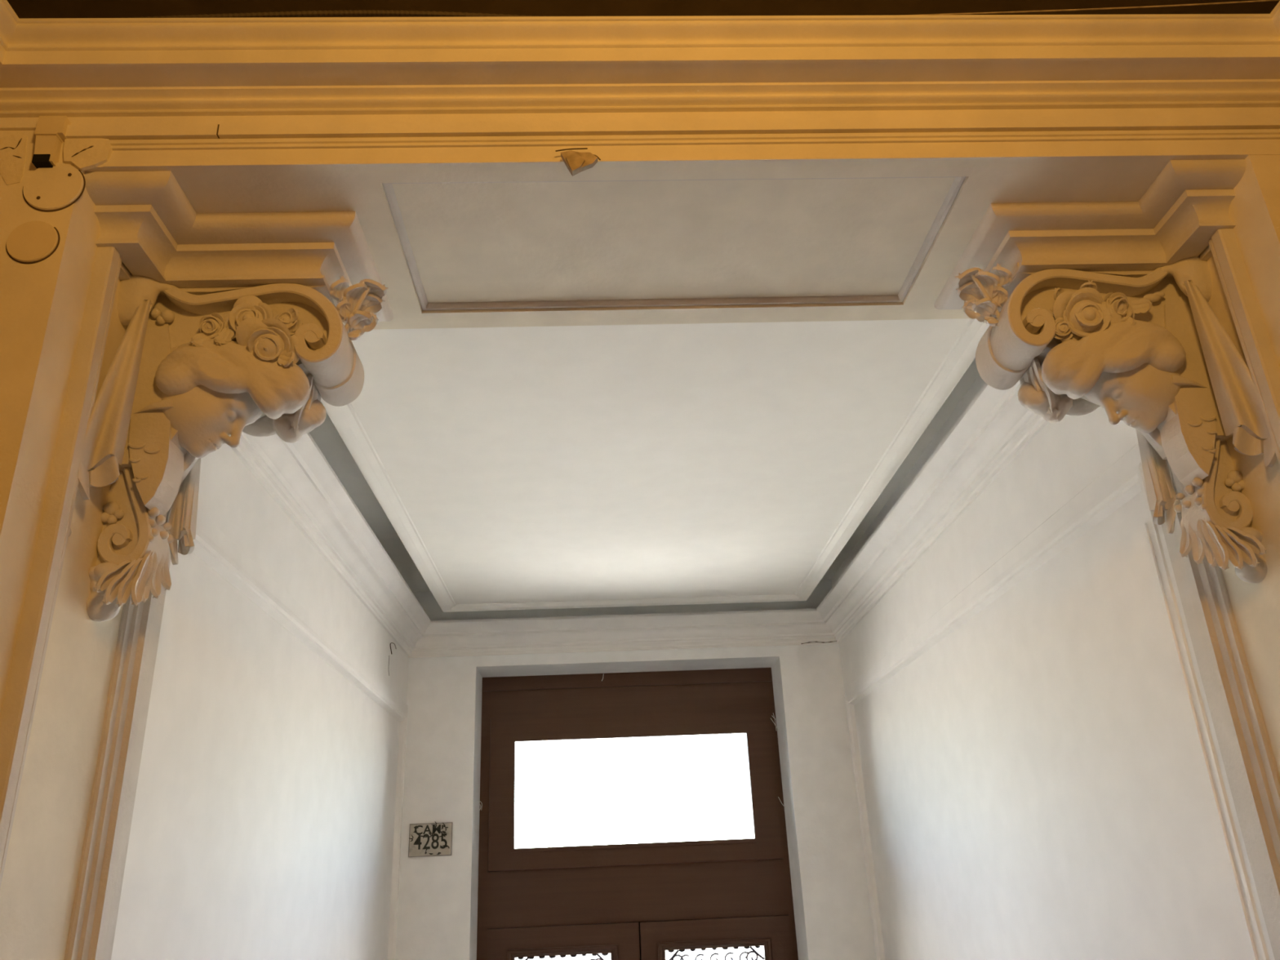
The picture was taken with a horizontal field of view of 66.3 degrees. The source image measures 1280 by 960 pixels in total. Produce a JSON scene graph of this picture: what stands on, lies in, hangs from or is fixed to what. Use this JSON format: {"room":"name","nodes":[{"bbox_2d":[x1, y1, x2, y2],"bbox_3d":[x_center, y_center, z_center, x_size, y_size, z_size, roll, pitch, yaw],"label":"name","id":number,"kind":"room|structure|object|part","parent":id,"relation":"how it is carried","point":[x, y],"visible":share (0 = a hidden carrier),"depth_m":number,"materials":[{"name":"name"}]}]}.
{"room":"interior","nodes":[
{"label":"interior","id":0,"kind":"room"},
{"bbox_2d":[169,435,412,959],"bbox_3d":[-1.354,1.891,3.832,0.168,4.070,4.070,-1,-23,-3],"label":"wall","id":1,"kind":"structure","parent":0,"point":[230,495],"depth_m":3.60,"materials":[{"name":"white paint"}]},
{"bbox_2d":[111,566,398,959],"bbox_3d":[-1.254,1.901,3.538,0.007,2.369,3.252,-1,-23,-3],"label":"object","id":2,"kind":"structure","parent":1,"relation":"attached to","point":[263,820],"depth_m":3.15,"materials":[{"name":"white paint"}]},
{"bbox_2d":[178,509,408,959],"bbox_3d":[-1.242,1.880,3.548,0.030,2.722,3.504,-1,-23,-3],"label":"trim","id":3,"kind":"structure","parent":1,"relation":"attached to","point":[212,546],"depth_m":3.78,"materials":[{"name":"white paint"}]},
{"bbox_2d":[388,642,395,675],"bbox_3d":[-1.362,0.990,5.392,0.005,0.198,0.175,-1,-23,-3],"label":"crack","id":4,"kind":"object","parent":1,"relation":"attached to","point":[391,642],"depth_m":5.36,"materials":[{"name":"grey paint"}]},
{"bbox_2d":[230,380,1048,657],"bbox_3d":[-0.029,0.254,4.314,2.606,0.185,3.608,-1,-23,-3],"label":"trim","id":5,"kind":"structure","parent":1,"relation":"attached to","point":[995,427],"depth_m":4.65,"materials":[{"name":"white paint"}]},
{"bbox_2d":[395,579,876,959],"bbox_3d":[-0.027,2.564,5.554,2.606,4.042,0.462,-1,-23,-3],"label":"wall","id":6,"kind":"structure","parent":0,"point":[437,907],"depth_m":5.69,"materials":[{"name":"grey paint"}]},
{"bbox_2d":[408,822,453,857],"bbox_3d":[-1.173,2.008,5.489,0.240,0.184,0.012,-1,-23,-3],"label":"sign","id":7,"kind":"structure","parent":6,"relation":"attached to","point":[428,839],"depth_m":5.48,"materials":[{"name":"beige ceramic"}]},
{"bbox_2d":[476,667,798,959],"bbox_3d":[-0.005,2.840,5.535,1.831,3.517,0.090,-1,-23,-3],"label":"door","id":8,"kind":"structure","parent":6,"relation":"in","point":[631,901],"depth_m":5.77,"materials":[{"name":"brown paint"}]},
{"bbox_3d":[-0.419,3.091,5.377,0.627,0.958,0.020,-1,-23,-3],"label":"light moulding","id":9,"kind":"part","parent":8,"relation":"part of","materials":[{"name":"brown paint"}]},
{"bbox_2d":[517,953,608,959],"bbox_3d":[-0.420,3.102,5.411,0.546,0.879,0.017,-1,-23,-3],"label":"grille","id":10,"kind":"object","parent":8,"relation":"attached to","point":[562,955],"depth_m":5.56,"materials":[{"name":"black metal"}]},
{"bbox_3d":[-0.038,1.866,5.952,1.770,0.913,0.070,-1,-23,-3],"label":"transom sash","id":11,"kind":"part","parent":8,"relation":"part of","materials":[{"name":"brown paint"}]},
{"bbox_3d":[0.445,3.069,5.417,0.650,0.958,0.020,-1,-23,-3],"label":"light moulding","id":12,"kind":"part","parent":8,"relation":"part of","materials":[{"name":"brown paint"}]},
{"bbox_2d":[667,946,764,959],"bbox_3d":[0.444,3.080,5.450,0.568,0.879,0.017,-1,-23,-3],"label":"grille","id":13,"kind":"object","parent":8,"relation":"attached to","point":[692,948],"depth_m":5.60,"materials":[{"name":"black metal"}]},
{"bbox_2d":[770,712,785,807],"bbox_3d":[0.846,1.714,6.006,0.050,0.568,0.004,-1,-23,-3],"label":"cobweb","id":14,"kind":"object","parent":6,"relation":"attached to","point":[773,713],"visible":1,"depth_m":6.08},
{"bbox_2d":[800,640,835,644],"bbox_3d":[1.098,0.990,5.985,0.231,0.018,0.006,-1,-23,-3],"label":"crack","id":15,"kind":"object","parent":6,"relation":"attached to","point":[833,641],"depth_m":5.98,"materials":[{"name":"grey paint"}]},
{"bbox_2d":[515,946,764,959],"bbox_3d":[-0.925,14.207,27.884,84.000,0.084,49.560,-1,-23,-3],"label":"window","id":16,"kind":"structure","parent":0,"point":[692,954],"depth_m":36.48,"materials":[{"name":"white glass"}]},
{"bbox_2d":[0,130,1279,959],"bbox_3d":[0.107,0.915,1.738,2.999,4.140,0.641,-1,-23,-3],"label":"wall","id":17,"kind":"structure","parent":0,"point":[469,242],"depth_m":2.12,"materials":[{"name":"beige paint"}]},
{"bbox_2d":[0,131,27,185],"bbox_3d":[-1.280,-0.655,1.997,0.062,0.136,0.006,-1,-23,-3],"label":"plaster patch","id":18,"kind":"object","parent":17,"relation":"attached to","point":[12,147],"visible":1,"depth_m":2.00,"materials":[{"name":"paint"}]},
{"bbox_2d":[5,221,59,263],"bbox_3d":[-1.188,-0.465,1.918,0.100,0.098,0.008,-1,-23,-3],"label":"cover plate","id":19,"kind":"object","parent":17,"relation":"attached to","point":[31,242],"visible":1,"depth_m":1.91,"materials":[{"name":"paint"}]},
{"bbox_2d":[22,162,85,212],"bbox_3d":[-1.178,-0.589,1.969,0.121,0.118,0.010,-1,-23,-3],"label":"cover plate","id":20,"kind":"object","parent":17,"relation":"attached to","point":[59,187],"visible":1,"depth_m":1.97,"materials":[{"name":"beige paint"}]},
{"bbox_2d":[0,233,121,888],"bbox_3d":[-1.048,1.112,1.414,0.038,3.622,0.058,-1,-23,-3],"label":"trim","id":21,"kind":"structure","parent":17,"relation":"attached to","point":[16,718],"depth_m":1.80,"materials":[{"name":"paint"}]},
{"bbox_2d":[62,137,112,170],"bbox_3d":[-1.129,-0.666,2.002,0.097,0.079,0.010,-1,-23,-3],"label":"plaster patch","id":22,"kind":"object","parent":17,"relation":"attached to","point":[91,153],"visible":1,"depth_m":2.00,"materials":[{"name":"paint"}]},
{"bbox_2d":[64,544,170,959],"bbox_3d":[-1.064,1.267,1.784,0.034,3.622,0.144,-1,-23,-3],"label":"trim","id":23,"kind":"structure","parent":17,"relation":"attached to","point":[93,922],"depth_m":2.03,"materials":[{"name":"paint"}]},
{"bbox_2d":[68,170,393,622],"bbox_3d":[-0.865,-0.110,2.175,0.589,0.854,0.693,-1,-23,-3],"label":"corbel","id":24,"kind":"object","parent":17,"relation":"attached to","point":[236,322],"visible":0.99,"depth_m":2.12,"materials":[{"name":"paint"}]},
{"bbox_2d":[80,299,152,470],"bbox_3d":[-1.083,-0.203,2.028,0.065,0.413,0.142,-9,-23,14],"label":"drapery","id":25,"kind":"object","parent":24,"relation":"hanging from","point":[125,394],"depth_m":2.05,"materials":[{"name":"paint"}]},
{"bbox_2d":[164,457,200,540],"bbox_3d":[-1.028,-0.041,2.249,0.071,0.369,0.052,-10,-24,16],"label":"drapery","id":26,"kind":"object","parent":24,"relation":"hanging from","point":[182,514],"depth_m":2.20,"materials":[{"name":"paint"}]},
{"bbox_3d":[-0.890,-0.450,2.316,0.520,0.116,0.693,-1,-23,-3],"label":"capital moulding","id":27,"kind":"part","parent":24,"relation":"part of","materials":[{"name":"paint"}]},
{"bbox_2d":[555,147,600,176],"bbox_3d":[-0.127,-0.656,2.017,0.093,0.068,0.018,-1,-23,-3],"label":"flake","id":28,"kind":"object","parent":17,"relation":"attached to","point":[576,162],"visible":1,"depth_m":2.01,"materials":[{"name":"paint"}]},
{"bbox_2d":[0,79,1279,130],"bbox_3d":[0.048,-0.796,2.077,2.859,0.068,0.048,-1,-23,-3],"label":"trim","id":29,"kind":"structure","parent":17,"relation":"attached to","point":[20,108],"depth_m":2.08,"materials":[{"name":"beige paint"}]},
{"bbox_2d":[320,318,990,612],"bbox_3d":[-0.028,0.089,4.225,2.121,0.064,3.213,-1,-23,-3],"label":"trim","id":30,"kind":"structure","parent":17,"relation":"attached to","point":[962,354],"depth_m":4.08,"materials":[{"name":"white paint"}]},
{"bbox_2d":[31,114,1279,168],"bbox_3d":[0.123,-0.721,2.060,2.708,0.116,0.027,-1,-23,-3],"label":"molding","id":31,"kind":"structure","parent":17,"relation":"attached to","point":[51,131],"depth_m":2.06,"materials":[{"name":"beige paint"}]},
{"bbox_2d":[382,176,966,310],"bbox_3d":[0.074,-0.558,2.344,1.267,0.013,0.508,-1,-23,-3],"label":"trim","id":32,"kind":"structure","parent":17,"relation":"attached to","point":[958,181],"depth_m":2.54,"materials":[{"name":"paint"}]},
{"bbox_2d":[102,128,1279,167],"bbox_3d":[0.192,-0.716,2.070,2.576,0.097,0.009,-1,-23,-3],"label":"trim","id":33,"kind":"structure","parent":17,"relation":"attached to","point":[806,146],"depth_m":2.06,"materials":[{"name":"beige paint"}]},
{"bbox_2d":[933,159,1276,582],"bbox_3d":[1.055,-0.164,2.265,0.589,0.854,0.693,-1,-23,-3],"label":"corbel","id":34,"kind":"object","parent":17,"relation":"attached to","point":[1089,306],"visible":0.98,"depth_m":2.22,"materials":[{"name":"paint"}]},
{"bbox_3d":[1.050,-0.505,2.408,0.520,0.116,0.693,-1,-23,-3],"label":"capital moulding","id":35,"kind":"part","parent":34,"relation":"part of","materials":[{"name":"paint"}]},
{"bbox_2d":[1135,428,1180,511],"bbox_3d":[1.214,-0.103,2.355,0.071,0.369,0.052,7,-24,-21],"label":"drapery","id":36,"kind":"object","parent":34,"relation":"hanging from","point":[1162,491],"depth_m":2.30,"materials":[{"name":"paint"}]},
{"bbox_2d":[1182,280,1270,438],"bbox_3d":[1.281,-0.269,2.140,0.065,0.413,0.142,6,-24,-20],"label":"drapery","id":37,"kind":"object","parent":34,"relation":"hanging from","point":[1241,413],"depth_m":2.16,"materials":[{"name":"paint"}]},
{"bbox_2d":[1161,460,1279,959],"bbox_3d":[1.353,1.205,1.895,0.034,3.622,0.144,-1,-23,-3],"label":"trim","id":38,"kind":"structure","parent":17,"relation":"attached to","point":[1253,777],"depth_m":2.16,"materials":[{"name":"paint"}]},
{"bbox_2d":[1208,216,1279,466],"bbox_3d":[1.364,1.051,1.526,0.038,3.622,0.058,-1,-23,-3],"label":"trim","id":39,"kind":"structure","parent":17,"relation":"attached to","point":[1253,335],"depth_m":2.08,"materials":[{"name":"paint"}]},
{"bbox_2d":[7,0,1279,18],"bbox_3d":[0.174,-2.622,-1.657,3.419,0.091,8.911,-1,-23,-3],"label":"ceiling","id":40,"kind":"structure","parent":0,"point":[24,9],"depth_m":2.09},
{"bbox_2d":[309,358,979,591],"bbox_3d":[-0.051,0.009,4.651,2.942,0.077,4.098,-1,-23,-3],"label":"ceiling","id":41,"kind":"structure","parent":0,"point":[326,436],"depth_m":4.55,"materials":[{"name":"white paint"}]},
{"bbox_2d":[347,318,969,604],"bbox_3d":[-0.029,0.079,4.229,2.065,0.043,3.157,-1,-23,-3],"label":"ceiling","id":42,"kind":"structure","parent":0,"point":[603,462],"depth_m":3.65,"materials":[{"name":"white paint"}]},
{"bbox_2d":[831,375,1262,959],"bbox_3d":[1.416,1.820,3.960,0.168,4.070,4.070,-1,-23,-3],"label":"wall","id":43,"kind":"structure","parent":0,"point":[1066,455],"depth_m":3.58,"materials":[{"name":"white paint"}]},
{"bbox_2d":[856,523,1257,959],"bbox_3d":[1.344,1.835,3.658,0.007,2.369,3.252,-1,-23,-3],"label":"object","id":44,"kind":"structure","parent":43,"relation":"attached to","point":[1044,789],"depth_m":3.13,"materials":[{"name":"white paint"}]},
{"bbox_2d":[844,443,1275,959],"bbox_3d":[1.331,1.814,3.667,0.030,2.722,3.504,-1,-23,-3],"label":"trim","id":45,"kind":"structure","parent":43,"relation":"attached to","point":[1124,479],"depth_m":3.05,"materials":[{"name":"white paint"}]},
{"bbox_3d":[-1.242,-0.690,-2.439,0.140,4.000,9.051,-1,-23,-3],"label":"wall","id":46,"kind":"structure","parent":0,"visible":0},
{"bbox_2d":[0,0,1279,88],"bbox_3d":[0.183,-2.493,-1.786,2.859,0.086,8.491,-1,-23,-3],"label":"trim","id":47,"kind":"structure","parent":46,"relation":"attached to","point":[261,51],"depth_m":2.02,"materials":[{"name":"beige paint"}]},
{"bbox_2d":[128,9,538,17],"bbox_3d":[-0.621,-0.939,1.989,0.952,0.020,0.022,-1,-23,-3],"label":"cable","id":48,"kind":"object","parent":47,"relation":"on","point":[314,13],"visible":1,"depth_m":1.98,"materials":[{"name":"black"}]},
{"bbox_2d":[899,0,1279,15],"bbox_3d":[0.847,-0.989,2.057,1.232,0.040,0.004,-2,-23,-2],"label":"wire","id":49,"kind":"object","parent":47,"relation":"on","point":[1256,0],"visible":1,"depth_m":2.06,"materials":[{"name":"paint"}]}
]}

